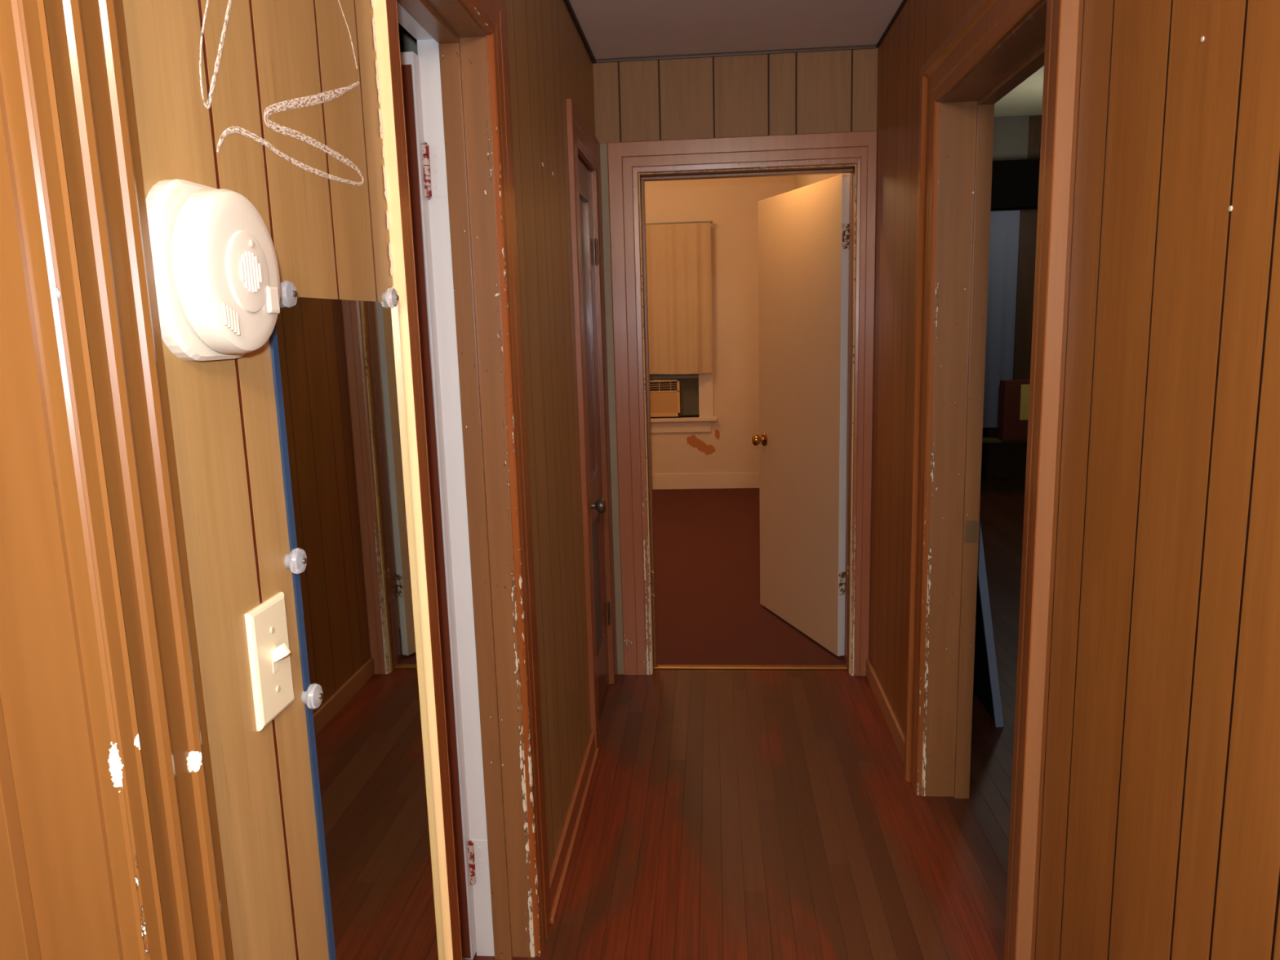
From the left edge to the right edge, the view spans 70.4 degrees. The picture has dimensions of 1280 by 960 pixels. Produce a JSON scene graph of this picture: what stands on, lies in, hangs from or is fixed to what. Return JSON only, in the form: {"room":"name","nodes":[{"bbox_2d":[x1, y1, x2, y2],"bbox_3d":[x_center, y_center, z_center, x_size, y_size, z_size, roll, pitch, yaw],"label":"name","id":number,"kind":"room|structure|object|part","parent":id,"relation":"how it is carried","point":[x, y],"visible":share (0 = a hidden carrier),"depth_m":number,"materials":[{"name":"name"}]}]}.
{"room":"hallway","nodes":[
{"label":"hallway","id":0,"kind":"room"},
{"bbox_2d":[121,0,595,959],"bbox_3d":[-0.422,-0.218,1.037,0.138,3.000,5.445,-1,10,5],"label":"wall","id":1,"kind":"structure","parent":0,"point":[331,239],"depth_m":0.93,"materials":[{"name":"wood paneling"}]},
{"bbox_2d":[0,0,233,959],"bbox_3d":[-0.467,0.357,0.270,0.158,2.131,1.013,-1,10,5],"label":"trim","id":2,"kind":"structure","parent":1,"relation":"attached to","point":[110,848],"depth_m":0.63,"materials":[{"name":"brown wood"}]},
{"bbox_2d":[145,178,279,361],"bbox_3d":[-0.351,-0.175,0.768,0.047,0.145,0.145,-1,10,5],"label":"smoke detector","id":3,"kind":"object","parent":1,"relation":"attached to","point":[216,276],"visible":1,"depth_m":0.73,"materials":[{"name":"white plastic"}]},
{"bbox_2d":[240,251,262,293],"bbox_3d":[-0.328,-0.176,0.766,0.002,0.034,0.033,-1,10,5],"label":"grille","id":4,"kind":"object","parent":3,"relation":"attached to","point":[251,262],"depth_m":0.77,"materials":[{"name":"white plastic"}]},
{"bbox_2d":[249,240,254,247],"bbox_3d":[-0.329,-0.200,0.768,0.003,0.006,0.006,-1,10,5],"label":"indicator light","id":5,"kind":"object","parent":3,"relation":"on","point":[251,242],"depth_m":0.77,"materials":[{"name":"white plastic"}]},
{"bbox_2d":[199,0,231,108],"bbox_3d":[-0.373,-0.388,0.805,0.001,0.125,0.078,-1,10,5],"label":"chalk scrawl","id":6,"kind":"object","parent":1,"relation":"attached to","point":[216,68],"visible":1,"depth_m":0.80,"materials":[{"name":"beige"}]},
{"bbox_2d":[244,591,294,731],"bbox_3d":[-0.350,0.174,0.879,0.021,0.115,0.070,-1,10,5],"label":"light switch","id":7,"kind":"object","parent":1,"relation":"attached to","point":[266,624],"visible":1,"depth_m":0.87,"materials":[{"name":"beige plastic"}]},
{"bbox_2d":[217,81,363,186],"bbox_3d":[-0.361,-0.391,0.962,0.001,0.148,0.359,-1,10,5],"label":"chalk scrawl","id":8,"kind":"object","parent":1,"relation":"attached to","point":[329,92],"visible":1,"depth_m":0.97,"materials":[{"name":"beige"}]},
{"bbox_2d":[337,0,357,68],"bbox_3d":[-0.352,-0.539,1.091,0.001,0.071,0.049,-1,10,5],"label":"chalk scrawl","id":9,"kind":"object","parent":1,"relation":"attached to","point":[338,0],"visible":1,"depth_m":1.10,"materials":[{"name":"beige"}]},
{"bbox_2d":[269,297,444,959],"bbox_3d":[-0.331,0.359,1.158,0.005,1.157,0.363,-1,10,5],"label":"wall mirror","id":10,"kind":"object","parent":1,"relation":"attached to","point":[337,366],"visible":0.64,"depth_m":1.09,"materials":[{"name":"brown mirror"}]},
{"bbox_2d":[280,280,297,307],"bbox_3d":[-0.353,-0.186,0.909,0.019,0.027,0.027,-1,10,5],"label":"mirror clip","id":11,"kind":"object","parent":10,"relation":"attached to","point":[288,292],"visible":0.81,"depth_m":0.90,"materials":[{"name":"white plastic"}]},
{"bbox_2d":[284,547,306,573],"bbox_3d":[-0.348,0.082,0.922,0.019,0.027,0.027,-1,10,5],"label":"mirror clip","id":12,"kind":"object","parent":10,"relation":"attached to","point":[295,561],"visible":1,"depth_m":0.91,"materials":[{"name":"white plastic"}]},
{"bbox_2d":[301,683,323,709],"bbox_3d":[-0.344,0.228,0.955,0.019,0.027,0.027,-1,10,5],"label":"mirror clip","id":13,"kind":"object","parent":10,"relation":"attached to","point":[313,697],"visible":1,"depth_m":0.95,"materials":[{"name":"white plastic"}]},
{"bbox_2d":[382,287,399,307],"bbox_3d":[-0.330,-0.242,1.204,0.019,0.027,0.027,-1,10,5],"label":"mirror clip","id":14,"kind":"object","parent":10,"relation":"attached to","point":[390,295],"visible":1,"depth_m":1.20,"materials":[{"name":"white plastic"}]},
{"bbox_2d":[371,0,393,288],"bbox_3d":[-0.342,-0.449,1.201,0.001,0.396,0.014,-1,10,5],"label":"paint dab","id":15,"kind":"object","parent":1,"relation":"attached to","point":[372,1],"visible":0.98,"depth_m":1.20,"materials":[{"name":"white paint"}]},
{"bbox_2d":[373,0,551,959],"bbox_3d":[-0.356,0.109,1.688,0.158,2.131,0.752,-1,10,5],"label":"trim","id":16,"kind":"structure","parent":1,"relation":"attached to","point":[468,153],"depth_m":1.88,"materials":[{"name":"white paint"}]},
{"bbox_2d":[548,732,599,924],"bbox_3d":[-0.190,0.979,2.672,0.025,0.075,0.909,-1,10,5],"label":"baseboard","id":17,"kind":"structure","parent":1,"relation":"attached to","point":[560,865],"depth_m":2.58,"materials":[{"name":"brown wood"}]},
{"bbox_2d":[564,0,595,63],"bbox_3d":[-0.378,-1.118,0.806,0.012,0.014,5.307,-1,10,5],"label":"trim","id":18,"kind":"structure","parent":1,"relation":"attached to","point":[567,2],"depth_m":3.02,"materials":[{"name":"brown wood"}]},
{"bbox_2d":[566,98,617,748],"bbox_3d":[-0.228,-0.172,3.299,0.156,2.131,0.710,-1,10,5],"label":"trim","id":19,"kind":"structure","parent":1,"relation":"attached to","point":[583,144],"depth_m":3.10,"materials":[{"name":"brown wood"}]},
{"bbox_2d":[577,157,610,715],"bbox_3d":[-0.158,-0.118,3.308,0.096,1.994,0.478,-1,10,5],"label":"door","id":20,"kind":"structure","parent":1,"relation":"in","point":[597,502],"depth_m":3.39,"materials":[{"name":"wood"}]},
{"bbox_3d":[-0.201,-0.497,3.242,0.012,0.990,0.271,-1,10,5],"label":"panel","id":21,"kind":"part","parent":20,"relation":"part of","materials":[{"name":"brown wood"}]},
{"bbox_3d":[-0.175,0.394,3.396,0.012,0.500,0.271,-1,10,5],"label":"panel","id":22,"kind":"part","parent":20,"relation":"part of","materials":[{"name":"brown wood"}]},
{"bbox_2d":[398,22,417,55],"bbox_3d":[-1.366,-0.350,1.956,1.889,3.000,1.770,-1,10,5],"label":"wall","id":23,"kind":"structure","parent":0,"point":[408,42],"depth_m":2.58,"materials":[{"name":"paint"}]},
{"bbox_2d":[400,51,476,959],"bbox_3d":[-0.689,0.138,1.971,0.560,1.967,0.038,-1,10,6],"label":"door","id":24,"kind":"structure","parent":23,"relation":"in","point":[410,61],"depth_m":1.91,"materials":[{"name":"white paint"}]},
{"bbox_2d":[644,175,795,474],"bbox_3d":[-0.230,-1.401,7.868,3.100,3.000,0.140,-1,10,5],"label":"wall","id":25,"kind":"structure","parent":0,"point":[731,204],"depth_m":7.71,"materials":[{"name":"beige paint"}]},
{"bbox_2d":[645,220,712,374],"bbox_3d":[0.014,-1.521,7.675,1.220,1.256,0.116,-1,10,5],"label":"curtain","id":26,"kind":"object","parent":25,"relation":"hanging from","point":[679,291],"visible":0.41,"depth_m":7.62,"materials":[{"name":"fabric"}]},
{"bbox_3d":[-0.002,-2.135,7.586,1.220,0.014,0.084,-1,10,5],"label":"rod","id":27,"kind":"part","parent":26,"relation":"part of","materials":[{"name":"grey paint"}]},
{"bbox_2d":[649,226,716,432],"bbox_3d":[0.071,-1.271,7.816,1.163,1.735,0.160,-1,10,5],"label":"window","id":28,"kind":"structure","parent":25,"relation":"in","point":[702,423],"depth_m":7.86,"materials":[{"name":"beige paint"}]},
{"bbox_2d":[649,378,679,417],"bbox_3d":[0.112,-0.737,8.034,0.495,0.320,0.390,-1,10,5],"label":"air conditioner","id":29,"kind":"object","parent":28,"relation":"on","point":[664,393],"visible":0.6,"depth_m":7.84,"materials":[{"name":"grey paint"}]},
{"bbox_2d":[649,391,677,413],"bbox_3d":[0.099,-0.669,7.862,0.455,0.185,0.020,-1,10,5],"label":"grille","id":30,"kind":"object","parent":29,"relation":"attached to","point":[660,402],"depth_m":7.85,"materials":[{"name":"plastic"}]},
{"bbox_3d":[0.067,-1.462,7.832,0.858,1.125,0.035,-1,10,5],"label":"sash","id":31,"kind":"part","parent":28,"relation":"part of","materials":[{"name":"grey paint"}]},
{"bbox_3d":[0.092,-0.528,7.944,1.163,0.033,0.160,-1,10,5],"label":"sill","id":32,"kind":"part","parent":28,"relation":"part of","materials":[{"name":"beige paint"}]},
{"bbox_2d":[680,377,698,415],"bbox_3d":[0.431,-0.733,7.913,0.159,0.338,0.011,-1,10,5],"label":"cabinet filler","id":33,"kind":"object","parent":28,"relation":"attached to","point":[689,387],"visible":1,"depth_m":7.91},
{"bbox_2d":[652,472,759,488],"bbox_3d":[-0.196,0.021,8.035,3.100,0.140,0.016,-1,10,5],"label":"baseboard","id":34,"kind":"structure","parent":25,"relation":"attached to","point":[717,480],"depth_m":7.96,"materials":[{"name":"beige paint"}]},
{"bbox_2d":[592,48,877,143],"bbox_3d":[0.379,-0.681,3.594,1.054,3.000,0.138,-1,10,5],"label":"wall","id":35,"kind":"structure","parent":0,"point":[826,91],"depth_m":3.39,"materials":[{"name":"beige wood paneling"}]},
{"bbox_2d":[600,142,624,674],"bbox_3d":[-0.118,-0.233,3.635,0.046,2.130,0.013,-1,10,5],"label":"trim","id":36,"kind":"structure","parent":35,"relation":"attached to","point":[603,146],"depth_m":3.61,"materials":[{"name":"brown wood"}]},
{"bbox_2d":[595,44,876,62],"bbox_3d":[0.350,-1.581,3.364,1.036,0.012,0.010,-1,10,5],"label":"trim","id":37,"kind":"structure","parent":35,"relation":"attached to","point":[864,46],"depth_m":3.36,"materials":[{"name":"wood"}]},
{"bbox_2d":[607,130,877,675],"bbox_3d":[0.413,-0.252,3.657,1.008,2.131,0.156,-1,10,5],"label":"trim","id":38,"kind":"structure","parent":35,"relation":"attached to","point":[630,163],"depth_m":3.54,"materials":[{"name":"brown wood"}]},
{"bbox_2d":[751,173,849,656],"bbox_3d":[0.723,-0.284,4.105,0.159,1.988,0.810,-5,10,-16],"label":"door","id":39,"kind":"structure","parent":35,"relation":"in","point":[803,232],"depth_m":4.01,"materials":[{"name":"paint"}]},
{"bbox_2d":[568,0,902,59],"bbox_3d":[0.140,-1.152,0.759,1.054,0.040,5.307,-1,10,5],"label":"ceiling","id":40,"kind":"structure","parent":0,"point":[611,28],"depth_m":3.05,"materials":[{"name":"white paint"}]},
{"bbox_2d":[462,488,1025,959],"bbox_3d":[1.075,0.935,3.163,6.800,0.084,9.700,-1,10,5],"label":"floor","id":41,"kind":"structure","parent":0,"point":[728,814],"depth_m":2.77,"materials":[{"name":"brown wood"}]},
{"bbox_2d":[653,664,847,669],"bbox_3d":[0.464,0.792,3.835,0.813,0.011,0.030,-1,10,5],"label":"threshold","id":42,"kind":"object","parent":41,"relation":"on","point":[658,666],"depth_m":3.83,"materials":[{"name":"brown wood"}]},
{"bbox_2d":[973,517,1004,727],"bbox_3d":[1.195,0.154,3.486,0.221,1.352,0.744,-1,10,5],"label":"leaning board","id":43,"kind":"object","parent":41,"relation":"on","point":[986,688],"visible":0.17,"depth_m":3.21,"materials":[{"name":"grey metal"}]},
{"bbox_2d":[795,173,849,189],"bbox_3d":[1.224,-1.069,5.706,0.140,3.000,4.275,-1,10,5],"label":"wall","id":44,"kind":"structure","parent":0,"point":[802,180],"depth_m":6.35,"materials":[{"name":"beige paint"}]},
{"bbox_2d":[981,115,1041,479],"bbox_3d":[2.958,-1.372,7.325,3.060,2.950,0.120,-1,10,5],"label":"wall","id":45,"kind":"structure","parent":0,"point":[1001,460],"depth_m":7.28,"materials":[{"name":"brown wood"}]},
{"bbox_2d":[980,479,1025,492],"bbox_3d":[2.991,0.044,7.494,3.060,0.100,0.030,-1,10,5],"label":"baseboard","id":46,"kind":"structure","parent":45,"relation":"attached to","point":[986,485],"depth_m":7.48,"materials":[{"name":"black wood"}]},
{"bbox_2d":[982,436,1026,443],"bbox_3d":[2.661,-0.111,7.406,2.300,0.455,0.200,-1,10,5],"label":"shelf","id":47,"kind":"object","parent":45,"relation":"attached to","point":[984,439],"visible":0.02,"depth_m":7.26,"materials":[{"name":"brown wood"}]},
{"bbox_2d":[997,379,1030,440],"bbox_3d":[3.080,-0.560,7.210,0.405,0.470,0.124,-1,10,2],"label":"carton","id":48,"kind":"object","parent":47,"relation":"on","point":[1014,394],"visible":0.56,"depth_m":7.16,"materials":[{"name":"red cardboard"}]},
{"bbox_2d":[992,115,1029,160],"bbox_3d":[2.198,-2.631,7.095,1.620,0.350,0.020,-1,10,5],"label":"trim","id":49,"kind":"structure","parent":45,"relation":"attached to","point":[1011,133],"depth_m":7.03,"materials":[{"name":"white paint"}]},
{"bbox_2d":[991,159,1039,210],"bbox_3d":[2.336,-2.273,7.059,1.670,0.350,0.149,-1,10,5],"label":"valance","id":50,"kind":"object","parent":45,"relation":"attached to","point":[1015,183],"visible":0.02,"depth_m":6.94,"materials":[{"name":"black fabric"}]},
{"bbox_2d":[982,210,1020,427],"bbox_3d":[2.356,-1.250,7.242,1.250,1.699,0.050,-1,10,5],"label":"curtain","id":51,"kind":"object","parent":50,"relation":"hanging from","point":[1004,224],"visible":0.12,"depth_m":7.18,"materials":[{"name":"fabric"}]},
{"bbox_2d":[994,66,1044,116],"bbox_3d":[2.587,-2.213,3.430,3.141,0.050,7.300,-1,10,5],"label":"ceiling","id":52,"kind":"structure","parent":0,"point":[1026,99],"depth_m":6.49,"materials":[{"name":"white paint"}]},
{"bbox_2d":[868,0,1279,959],"bbox_3d":[0.766,-0.234,0.940,0.138,3.000,5.445,-1,10,5],"label":"wall","id":53,"kind":"structure","parent":0,"point":[1158,832],"depth_m":1.29,"materials":[{"name":"wood paneling"}]},
{"bbox_2d":[866,658,905,764],"bbox_3d":[0.898,0.839,3.301,0.013,0.075,0.838,-1,10,5],"label":"baseboard","id":54,"kind":"structure","parent":53,"relation":"attached to","point":[897,734],"depth_m":3.28,"materials":[{"name":"brown wood"}]},
{"bbox_2d":[876,0,906,48],"bbox_3d":[0.663,-1.135,0.720,0.006,0.010,5.307,-1,10,5],"label":"trim","id":55,"kind":"structure","parent":53,"relation":"attached to","point":[904,2],"depth_m":3.05,"materials":[{"name":"brown wood"}]},
{"bbox_2d":[903,0,1079,959],"bbox_3d":[0.856,-0.011,2.189,0.168,2.131,1.062,-1,10,5],"label":"trim","id":56,"kind":"structure","parent":53,"relation":"attached to","point":[997,45],"depth_m":2.47,"materials":[{"name":"brown wood"}]},
{"bbox_3d":[0.954,0.149,2.614,0.034,0.065,0.005,-1,10,5],"label":"strike plate","id":57,"kind":"part","parent":56,"relation":"part of","materials":[{"name":"gold metal"}]},
{"bbox_2d":[1228,205,1232,211],"bbox_3d":[0.706,-0.325,1.085,0.002,0.007,0.007,-1,10,5],"label":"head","id":58,"kind":"object","parent":53,"relation":"attached to","point":[1230,208],"visible":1,"depth_m":1.08}
]}

